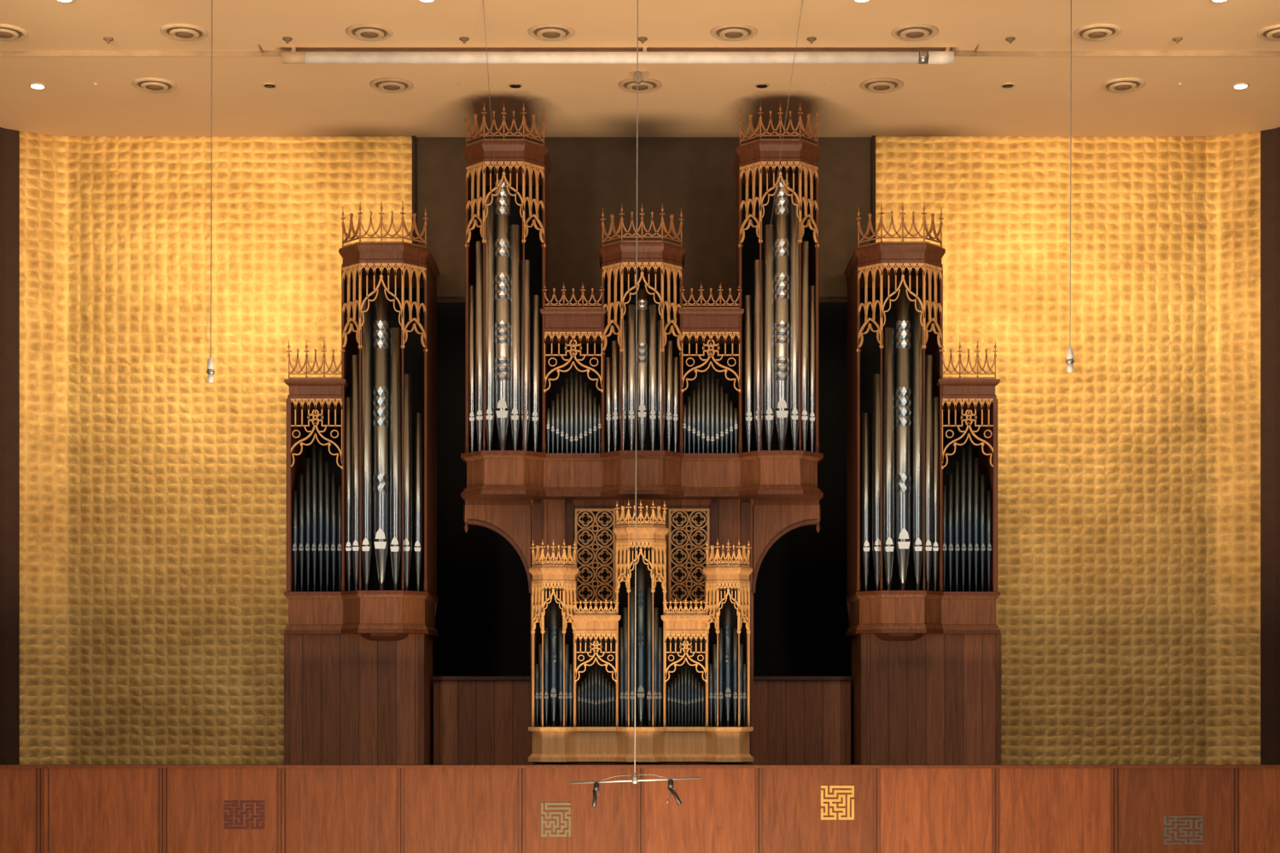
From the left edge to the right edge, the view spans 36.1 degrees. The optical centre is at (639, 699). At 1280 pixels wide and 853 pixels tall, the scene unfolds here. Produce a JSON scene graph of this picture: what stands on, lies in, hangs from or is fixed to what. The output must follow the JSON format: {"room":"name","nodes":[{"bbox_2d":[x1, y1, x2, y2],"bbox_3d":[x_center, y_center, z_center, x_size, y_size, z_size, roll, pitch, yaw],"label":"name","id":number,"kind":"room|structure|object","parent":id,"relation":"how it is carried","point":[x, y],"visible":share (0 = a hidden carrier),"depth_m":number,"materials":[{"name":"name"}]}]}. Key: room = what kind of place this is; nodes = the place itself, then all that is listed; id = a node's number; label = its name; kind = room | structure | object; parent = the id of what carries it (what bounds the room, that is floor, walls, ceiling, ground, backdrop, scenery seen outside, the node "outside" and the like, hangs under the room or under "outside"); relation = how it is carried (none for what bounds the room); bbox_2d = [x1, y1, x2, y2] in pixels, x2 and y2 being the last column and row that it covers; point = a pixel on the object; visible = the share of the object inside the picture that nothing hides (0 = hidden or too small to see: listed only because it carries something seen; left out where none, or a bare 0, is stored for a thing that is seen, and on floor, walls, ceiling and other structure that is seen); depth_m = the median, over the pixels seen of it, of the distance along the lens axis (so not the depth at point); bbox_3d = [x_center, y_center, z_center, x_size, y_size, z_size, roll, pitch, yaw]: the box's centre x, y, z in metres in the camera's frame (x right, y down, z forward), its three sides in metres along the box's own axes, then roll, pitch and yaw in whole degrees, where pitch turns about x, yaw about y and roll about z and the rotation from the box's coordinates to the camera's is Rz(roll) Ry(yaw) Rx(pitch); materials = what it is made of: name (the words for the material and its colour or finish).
{"room":"auditorium","nodes":[
{"label":"auditorium","id":0,"kind":"room"},
{"bbox_2d":[0,127,19,764],"bbox_3d":[-7.350,-1.900,18.637,0.300,9.600,8.275,0,0,0],"label":"wall","id":1,"kind":"structure","parent":0,"point":[9,139],"depth_m":22.69,"materials":[{"name":"brown wood"}]},
{"bbox_2d":[0,51,1279,56],"bbox_3d":[0.000,-6.624,20.125,15.200,0.052,0.010,0,0,0],"label":"trim","id":2,"kind":"structure","parent":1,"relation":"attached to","point":[2,53],"depth_m":20.12,"materials":[{"name":"beige paint"}]},
{"bbox_2d":[19,131,412,764],"bbox_3d":[-4.930,-2.450,22.986,4.556,8.300,0.198,0,0,-3],"label":"wall","id":3,"kind":"structure","parent":0,"point":[154,605],"depth_m":23.00,"materials":[{"name":"gold metal"}]},
{"bbox_2d":[412,135,415,244],"bbox_3d":[-2.650,-2.450,23.135,0.040,8.300,0.330,0,0,0],"label":"trim","id":4,"kind":"structure","parent":3,"relation":"attached to","point":[413,136],"depth_m":22.97,"materials":[{"name":"brown wood"}]},
{"bbox_2d":[433,680,530,764],"bbox_3d":[-1.818,0.737,22.640,1.120,1.926,0.080,0,0,0],"label":"wall","id":5,"kind":"structure","parent":0,"point":[476,722],"depth_m":22.60,"materials":[{"name":"brown wood"}]},
{"bbox_2d":[432,676,530,680],"bbox_3d":[-1.818,-0.246,22.625,1.120,0.039,0.150,0,0,0],"label":"trim","id":6,"kind":"structure","parent":5,"relation":"attached to","point":[433,677],"depth_m":22.55,"materials":[{"name":"red wood"}]},
{"bbox_2d":[0,768,1279,852],"bbox_3d":[0.000,1.541,19.850,15.000,1.717,0.100,0,0,0],"label":"wall","id":7,"kind":"structure","parent":0,"point":[87,811],"depth_m":19.80,"materials":[{"name":"brown wood"}]},
{"bbox_2d":[224,801,264,829],"bbox_3d":[-3.989,1.166,19.797,0.404,0.284,0.008,0,0,0],"label":"wall ornament","id":8,"kind":"object","parent":7,"relation":"attached to","point":[247,813],"depth_m":19.79,"materials":[{"name":"brown wood"}]},
{"bbox_2d":[541,802,570,837],"bbox_3d":[-0.848,1.213,19.797,0.301,0.344,0.008,0,0,0],"label":"wall ornament","id":9,"kind":"object","parent":7,"relation":"attached to","point":[543,822],"depth_m":19.79,"materials":[{"name":"beige wood"}]},
{"bbox_2d":[36,768,1237,852],"bbox_3d":[-0.021,1.546,19.789,14.518,1.707,0.022,0,0,0],"label":"trim","id":10,"kind":"structure","parent":7,"relation":"attached to","point":[37,770],"depth_m":19.78,"materials":[{"name":"brown wood"}]},
{"bbox_2d":[0,764,1279,768],"bbox_3d":[0.000,0.678,19.855,15.000,0.030,0.210,0,0,0],"label":"trim","id":11,"kind":"structure","parent":7,"relation":"attached to","point":[2,766],"depth_m":19.75,"materials":[{"name":"brown wood"}]},
{"bbox_2d":[820,785,854,820],"bbox_3d":[1.992,1.041,19.797,0.336,0.344,0.008,0,0,0],"label":"wall ornament","id":12,"kind":"object","parent":7,"relation":"attached to","point":[852,791],"depth_m":19.79,"materials":[{"name":"gold metal"}]},
{"bbox_2d":[1163,815,1203,844],"bbox_3d":[5.482,1.317,19.797,0.396,0.293,0.008,0,0,0],"label":"wall ornament","id":13,"kind":"object","parent":7,"relation":"attached to","point":[1201,828],"depth_m":19.79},
{"bbox_2d":[0,56,1279,137],"bbox_3d":[0.000,-6.750,22.465,15.200,0.300,4.670,0,0,0],"label":"ceiling","id":14,"kind":"structure","parent":0,"point":[964,97],"depth_m":21.52,"materials":[{"name":"paint"}]},
{"bbox_2d":[29,82,46,88],"bbox_3d":[-6.472,-6.592,21.083,0.170,0.028,0.170,0,0,0],"label":"recessed light","id":15,"kind":"object","parent":14,"relation":"in","point":[36,85],"visible":1,"depth_m":21.05,"materials":[{"name":"white glass"}]},
{"bbox_2d":[131,77,176,93],"bbox_3d":[-5.209,-6.578,21.054,0.470,0.056,0.470,0,0,0],"label":"ceiling vent","id":16,"kind":"object","parent":14,"relation":"in","point":[148,84],"visible":1,"depth_m":20.99,"materials":[{"name":"beige metal"}]},
{"bbox_2d":[262,82,276,87],"bbox_3d":[-3.976,-6.592,21.069,0.150,0.028,0.150,0,0,0],"label":"recessed light","id":17,"kind":"object","parent":14,"relation":"in","point":[265,84],"visible":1,"depth_m":21.03,"materials":[{"name":"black metal"}]},
{"bbox_2d":[369,77,413,93],"bbox_3d":[-2.664,-6.578,21.054,0.470,0.056,0.470,0,0,0],"label":"ceiling vent","id":18,"kind":"object","parent":14,"relation":"in","point":[382,84],"visible":1,"depth_m":20.99,"materials":[{"name":"beige metal"}]},
{"bbox_2d":[508,82,522,87],"bbox_3d":[-1.337,-6.592,21.069,0.150,0.028,0.150,0,0,0],"label":"recessed light","id":19,"kind":"object","parent":14,"relation":"in","point":[512,84],"visible":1,"depth_m":21.03,"materials":[{"name":"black metal"}]},
{"bbox_2d":[629,70,648,83],"bbox_3d":[-0.009,-6.544,20.625,0.200,0.125,0.060,0,0,0],"label":"pulley","id":20,"kind":"object","parent":14,"relation":"attached to","point":[632,73],"visible":0.86,"depth_m":20.61,"materials":[{"name":"beige metal"}]},
{"bbox_2d":[617,77,662,93],"bbox_3d":[0.000,-6.578,21.054,0.470,0.056,0.470,0,0,0],"label":"ceiling vent","id":21,"kind":"object","parent":14,"relation":"in","point":[648,84],"visible":0.88,"depth_m":21.00,"materials":[{"name":"beige metal"}]},
{"bbox_2d":[755,82,768,87],"bbox_3d":[1.310,-6.592,21.069,0.150,0.028,0.150,0,0,0],"label":"recessed light","id":22,"kind":"object","parent":14,"relation":"in","point":[759,84],"visible":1,"depth_m":21.03,"materials":[{"name":"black metal"}]},
{"bbox_2d":[859,77,903,93],"bbox_3d":[2.591,-6.578,21.054,0.470,0.056,0.470,0,0,0],"label":"ceiling vent","id":23,"kind":"object","parent":14,"relation":"in","point":[877,84],"visible":1,"depth_m":20.99,"materials":[{"name":"beige metal"}]},
{"bbox_2d":[1000,82,1014,87],"bbox_3d":[3.948,-6.592,21.069,0.150,0.028,0.150,0,0,0],"label":"recessed light","id":24,"kind":"object","parent":14,"relation":"in","point":[1005,84],"visible":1,"depth_m":21.03,"materials":[{"name":"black metal"}]},
{"bbox_2d":[1100,77,1145,93],"bbox_3d":[5.181,-6.578,21.054,0.470,0.056,0.470,0,0,0],"label":"ceiling vent","id":25,"kind":"object","parent":14,"relation":"in","point":[1121,84],"visible":1,"depth_m":20.99,"materials":[{"name":"beige metal"}]},
{"bbox_2d":[1232,82,1249,88],"bbox_3d":[6.453,-6.592,21.083,0.170,0.028,0.170,0,0,0],"label":"recessed light","id":26,"kind":"object","parent":14,"relation":"in","point":[1241,85],"visible":1,"depth_m":21.05,"materials":[{"name":"white glass"}]},
{"bbox_2d":[0,0,1279,51],"bbox_3d":[0.000,-6.775,17.315,15.200,0.250,5.630,0,0,0],"label":"ceiling","id":27,"kind":"structure","parent":0,"point":[50,25],"depth_m":19.25,"materials":[{"name":"paint"}]},
{"bbox_2d":[0,23,28,41],"bbox_3d":[-6.336,-6.628,19.534,0.470,0.056,0.470,0,0,0],"label":"ceiling vent","id":28,"kind":"object","parent":27,"relation":"in","point":[8,32],"visible":1,"depth_m":19.50,"materials":[{"name":"beige metal"}]},
{"bbox_2d":[57,0,73,1],"bbox_3d":[-5.454,-6.642,18.584,0.180,0.028,0.180,0,0,0],"label":"recessed light","id":29,"kind":"object","parent":27,"relation":"in","point":[57,0],"visible":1,"depth_m":18.62,"materials":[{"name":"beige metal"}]},
{"bbox_2d":[103,36,113,43],"bbox_3d":[-5.346,-6.628,19.735,0.100,0.056,0.098,0,0,0],"label":"sprinkler head","id":30,"kind":"object","parent":27,"relation":"attached to","point":[107,39],"visible":1,"depth_m":19.71},
{"bbox_2d":[160,23,208,41],"bbox_3d":[-4.535,-6.628,19.534,0.470,0.056,0.470,0,0,0],"label":"ceiling vent","id":31,"kind":"object","parent":27,"relation":"in","point":[188,32],"visible":1,"depth_m":19.47,"materials":[{"name":"beige metal"}]},
{"bbox_2d":[206,0,215,383],"bbox_3d":[-3.827,-4.740,17.500,0.072,3.830,0.070,0,0,0],"label":"microphone","id":32,"kind":"object","parent":27,"relation":"hanging from","point":[210,371],"visible":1,"depth_m":17.50,"materials":[{"name":"grey metal"}]},
{"bbox_2d":[282,36,292,43],"bbox_3d":[-3.544,-6.628,19.735,0.100,0.056,0.098,0,0,0],"label":"sprinkler head","id":33,"kind":"object","parent":27,"relation":"attached to","point":[287,39],"visible":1,"depth_m":19.71},
{"bbox_2d":[345,23,393,41],"bbox_3d":[-2.692,-6.628,19.534,0.470,0.056,0.470,0,0,0],"label":"ceiling vent","id":34,"kind":"object","parent":27,"relation":"in","point":[370,32],"visible":1,"depth_m":19.47,"materials":[{"name":"beige metal"}]},
{"bbox_2d":[418,0,435,1],"bbox_3d":[-2.020,-6.642,18.584,0.180,0.028,0.180,0,0,0],"label":"recessed light","id":35,"kind":"object","parent":27,"relation":"in","point":[419,0],"visible":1,"depth_m":18.62,"materials":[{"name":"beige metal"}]},
{"bbox_2d":[459,36,469,43],"bbox_3d":[-1.768,-6.628,19.735,0.100,0.056,0.098,0,0,0],"label":"sprinkler head","id":36,"kind":"object","parent":27,"relation":"attached to","point":[463,39],"visible":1,"depth_m":19.71},
{"bbox_2d":[482,0,494,172],"bbox_3d":[-1.522,-6.142,19.825,0.005,1.032,2.453,0,0,-2],"label":"wire","id":37,"kind":"object","parent":27,"relation":"hanging from","point":[483,0],"visible":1,"depth_m":19.69,"materials":[{"name":"black metal"}]},
{"bbox_2d":[527,23,575,41],"bbox_3d":[-0.883,-6.628,19.534,0.470,0.056,0.470,0,0,0],"label":"ceiling vent","id":38,"kind":"object","parent":27,"relation":"in","point":[550,32],"visible":1,"depth_m":19.47,"materials":[{"name":"beige metal"}]},
{"bbox_2d":[257,43,978,63],"bbox_3d":[-0.218,-6.568,20.009,7.312,0.165,0.219,0,0,0],"label":"ceiling light slot","id":39,"kind":"object","parent":27,"relation":"attached to","point":[293,56],"visible":1,"depth_m":19.98,"materials":[{"name":"white paint"}]},
{"bbox_2d":[570,0,700,784],"bbox_3d":[-0.042,-2.950,17.500,1.165,7.411,0.056,0,0,0],"label":"bar","id":40,"kind":"object","parent":27,"relation":"hanging from","point":[634,780],"visible":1,"depth_m":17.50,"materials":[{"name":"grey metal"}]},
{"bbox_2d":[591,783,601,808],"bbox_3d":[-0.392,0.856,17.494,0.095,0.215,0.057,0,0,-35],"label":"microphone","id":41,"kind":"object","parent":40,"relation":"attached to","point":[596,785],"visible":1,"depth_m":17.48,"materials":[{"name":"black plastic"}]},
{"bbox_2d":[666,780,681,805],"bbox_3d":[0.306,0.834,17.489,0.142,0.222,0.066,0,0,7],"label":"microphone","id":42,"kind":"object","parent":40,"relation":"attached to","point":[670,788],"visible":1,"depth_m":17.48,"materials":[{"name":"black plastic"}]},
{"bbox_2d":[638,36,647,43],"bbox_3d":[0.026,-6.628,19.735,0.100,0.056,0.098,0,0,0],"label":"sprinkler head","id":43,"kind":"object","parent":27,"relation":"attached to","point":[642,39],"visible":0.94,"depth_m":19.71},
{"bbox_2d":[709,23,757,41],"bbox_3d":[0.934,-6.628,19.534,0.470,0.056,0.470,0,0,0],"label":"ceiling vent","id":44,"kind":"object","parent":27,"relation":"in","point":[731,32],"visible":1,"depth_m":19.47,"materials":[{"name":"beige metal"}]},
{"bbox_2d":[770,0,802,225],"bbox_3d":[1.473,-5.867,19.825,0.005,1.580,2.457,0,0,-3],"label":"wire","id":45,"kind":"object","parent":27,"relation":"hanging from","point":[802,0],"visible":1,"depth_m":19.72,"materials":[{"name":"black metal"}]},
{"bbox_2d":[806,36,816,43],"bbox_3d":[1.725,-6.628,19.735,0.100,0.056,0.098,0,0,0],"label":"sprinkler head","id":46,"kind":"object","parent":27,"relation":"attached to","point":[811,39],"visible":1,"depth_m":19.71},
{"bbox_2d":[853,0,869,1],"bbox_3d":[2.101,-6.642,18.584,0.180,0.028,0.180,0,0,0],"label":"recessed light","id":47,"kind":"object","parent":27,"relation":"in","point":[853,0],"visible":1,"depth_m":18.62,"materials":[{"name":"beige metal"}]},
{"bbox_2d":[890,23,938,41],"bbox_3d":[2.735,-6.628,19.534,0.470,0.056,0.470,0,0,0],"label":"ceiling vent","id":48,"kind":"object","parent":27,"relation":"in","point":[910,32],"visible":1,"depth_m":19.47,"materials":[{"name":"beige metal"}]},
{"bbox_2d":[1005,36,1015,43],"bbox_3d":[3.724,-6.628,19.735,0.100,0.056,0.098,0,0,0],"label":"sprinkler head","id":49,"kind":"object","parent":27,"relation":"attached to","point":[1009,39],"visible":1,"depth_m":19.71},
{"bbox_2d":[1065,0,1074,372],"bbox_3d":[3.835,-4.786,17.500,0.072,3.738,0.070,0,0,0],"label":"microphone","id":50,"kind":"object","parent":27,"relation":"hanging from","point":[1070,361],"visible":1,"depth_m":17.50,"materials":[{"name":"grey metal"}]},
{"bbox_2d":[1073,23,1121,41],"bbox_3d":[4.552,-6.628,19.534,0.470,0.056,0.470,0,0,0],"label":"ceiling vent","id":51,"kind":"object","parent":27,"relation":"in","point":[1093,32],"visible":1,"depth_m":19.47,"materials":[{"name":"beige metal"}]},
{"bbox_2d":[1172,36,1182,43],"bbox_3d":[5.406,-6.628,19.735,0.100,0.056,0.098,0,0,0],"label":"sprinkler head","id":52,"kind":"object","parent":27,"relation":"attached to","point":[1177,39],"visible":1,"depth_m":19.71},
{"bbox_2d":[1210,0,1227,1],"bbox_3d":[5.495,-6.642,18.584,0.180,0.028,0.180,0,0,0],"label":"recessed light","id":53,"kind":"object","parent":27,"relation":"in","point":[1211,0],"visible":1,"depth_m":18.62,"materials":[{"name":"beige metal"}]},
{"bbox_2d":[1256,23,1279,41],"bbox_3d":[6.387,-6.628,19.534,0.470,0.056,0.470,0,0,0],"label":"ceiling vent","id":54,"kind":"object","parent":27,"relation":"in","point":[1271,33],"visible":1,"depth_m":19.51,"materials":[{"name":"beige metal"}]},
{"bbox_2d":[432,302,851,764],"bbox_3d":[0.045,-1.540,23.925,5.550,6.480,1.550,0,0,0],"label":"wall","id":55,"kind":"structure","parent":0,"point":[483,616],"depth_m":24.60,"materials":[{"name":"black paint"}]},
{"bbox_2d":[415,137,872,298],"bbox_3d":[0.045,-5.640,23.090,5.350,1.920,0.120,0,0,0],"label":"wall","id":56,"kind":"structure","parent":0,"point":[587,176],"depth_m":23.03,"materials":[{"name":"brown paint"}]},
{"bbox_2d":[436,298,847,302],"bbox_3d":[0.045,-4.680,23.025,5.350,0.040,0.050,0,0,0],"label":"trim","id":57,"kind":"structure","parent":56,"relation":"attached to","point":[439,300],"depth_m":23.00,"materials":[{"name":"brown wood"}]},
{"bbox_2d":[753,680,850,764],"bbox_3d":[1.867,0.737,22.640,1.120,1.926,0.080,0,0,0],"label":"wall","id":58,"kind":"structure","parent":0,"point":[796,722],"depth_m":22.60,"materials":[{"name":"brown wood"}]},
{"bbox_2d":[753,676,851,680],"bbox_3d":[1.867,-0.246,22.625,1.120,0.039,0.150,0,0,0],"label":"trim","id":59,"kind":"structure","parent":58,"relation":"attached to","point":[754,677],"depth_m":22.55,"materials":[{"name":"red wood"}]},
{"bbox_2d":[875,131,1260,764],"bbox_3d":[4.975,-2.450,22.986,4.466,8.300,0.198,0,0,3],"label":"wall","id":60,"kind":"structure","parent":0,"point":[1128,603],"depth_m":23.00,"materials":[{"name":"gold metal"}]},
{"bbox_2d":[872,135,875,243],"bbox_3d":[2.740,-2.450,23.135,0.040,8.300,0.330,0,0,0],"label":"trim","id":61,"kind":"structure","parent":60,"relation":"attached to","point":[873,136],"depth_m":22.97,"materials":[{"name":"brown wood"}]},
{"bbox_2d":[1260,127,1279,764],"bbox_3d":[7.350,-1.900,18.637,0.300,9.600,8.275,0,0,0],"label":"wall","id":62,"kind":"structure","parent":0,"point":[1270,139],"depth_m":22.70,"materials":[{"name":"brown wood"}]},
{"bbox_3d":[0.000,1.750,22.300,15.000,0.100,4.800,0,0,0],"label":"floor","id":63,"kind":"structure","parent":0,"visible":0},
{"bbox_2d":[284,204,439,764],"bbox_3d":[-3.162,-1.895,22.262,1.639,7.190,1.375,0,0,0],"label":"organ case","id":64,"kind":"object","parent":63,"relation":"on","point":[361,444],"visible":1,"depth_m":21.91,"materials":[{"name":"red wood"}]},
{"bbox_2d":[528,500,753,764],"bbox_3d":[0.009,-0.183,20.524,2.344,3.765,0.552,0,0,0],"label":"organ case","id":65,"kind":"object","parent":63,"relation":"on","point":[693,668],"visible":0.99,"depth_m":20.38,"materials":[{"name":"brown wood"}]},
{"bbox_2d":[460,102,823,764],"bbox_3d":[0.024,-2.369,21.619,3.948,8.137,1.062,0,0,0],"label":"organ case","id":66,"kind":"object","parent":63,"relation":"on","point":[728,398],"visible":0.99,"depth_m":21.36,"materials":[{"name":"red wood"}]},
{"bbox_2d":[463,505,468,532],"bbox_3d":[-1.920,-1.996,21.690,0.060,0.301,0.057,0,0,0],"label":"pendant","id":67,"kind":"object","parent":66,"relation":"attached to","point":[465,507],"depth_m":21.66,"materials":[{"name":"red wood"}]},
{"bbox_2d":[575,508,615,603],"bbox_3d":[-0.493,-1.579,21.616,0.449,1.041,0.043,0,0,0],"label":"lattice grille","id":68,"kind":"object","parent":66,"relation":"attached to","point":[595,538],"depth_m":21.60,"materials":[{"name":"brown wood"}]},
{"bbox_2d":[669,508,709,603],"bbox_3d":[0.540,-1.579,21.616,0.449,1.041,0.043,0,0,0],"label":"lattice grille","id":69,"kind":"object","parent":66,"relation":"attached to","point":[689,528],"depth_m":21.60,"materials":[{"name":"brown wood"}]},
{"bbox_2d":[815,505,820,532],"bbox_3d":[1.967,-1.996,21.690,0.060,0.301,0.057,0,0,0],"label":"pendant","id":70,"kind":"object","parent":66,"relation":"attached to","point":[817,507],"depth_m":21.66,"materials":[{"name":"red wood"}]},
{"bbox_2d":[843,204,1001,764],"bbox_3d":[3.214,-1.895,22.262,1.650,7.190,1.375,0,0,0],"label":"organ case","id":71,"kind":"object","parent":63,"relation":"on","point":[922,444],"visible":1,"depth_m":21.91,"materials":[{"name":"red wood"}]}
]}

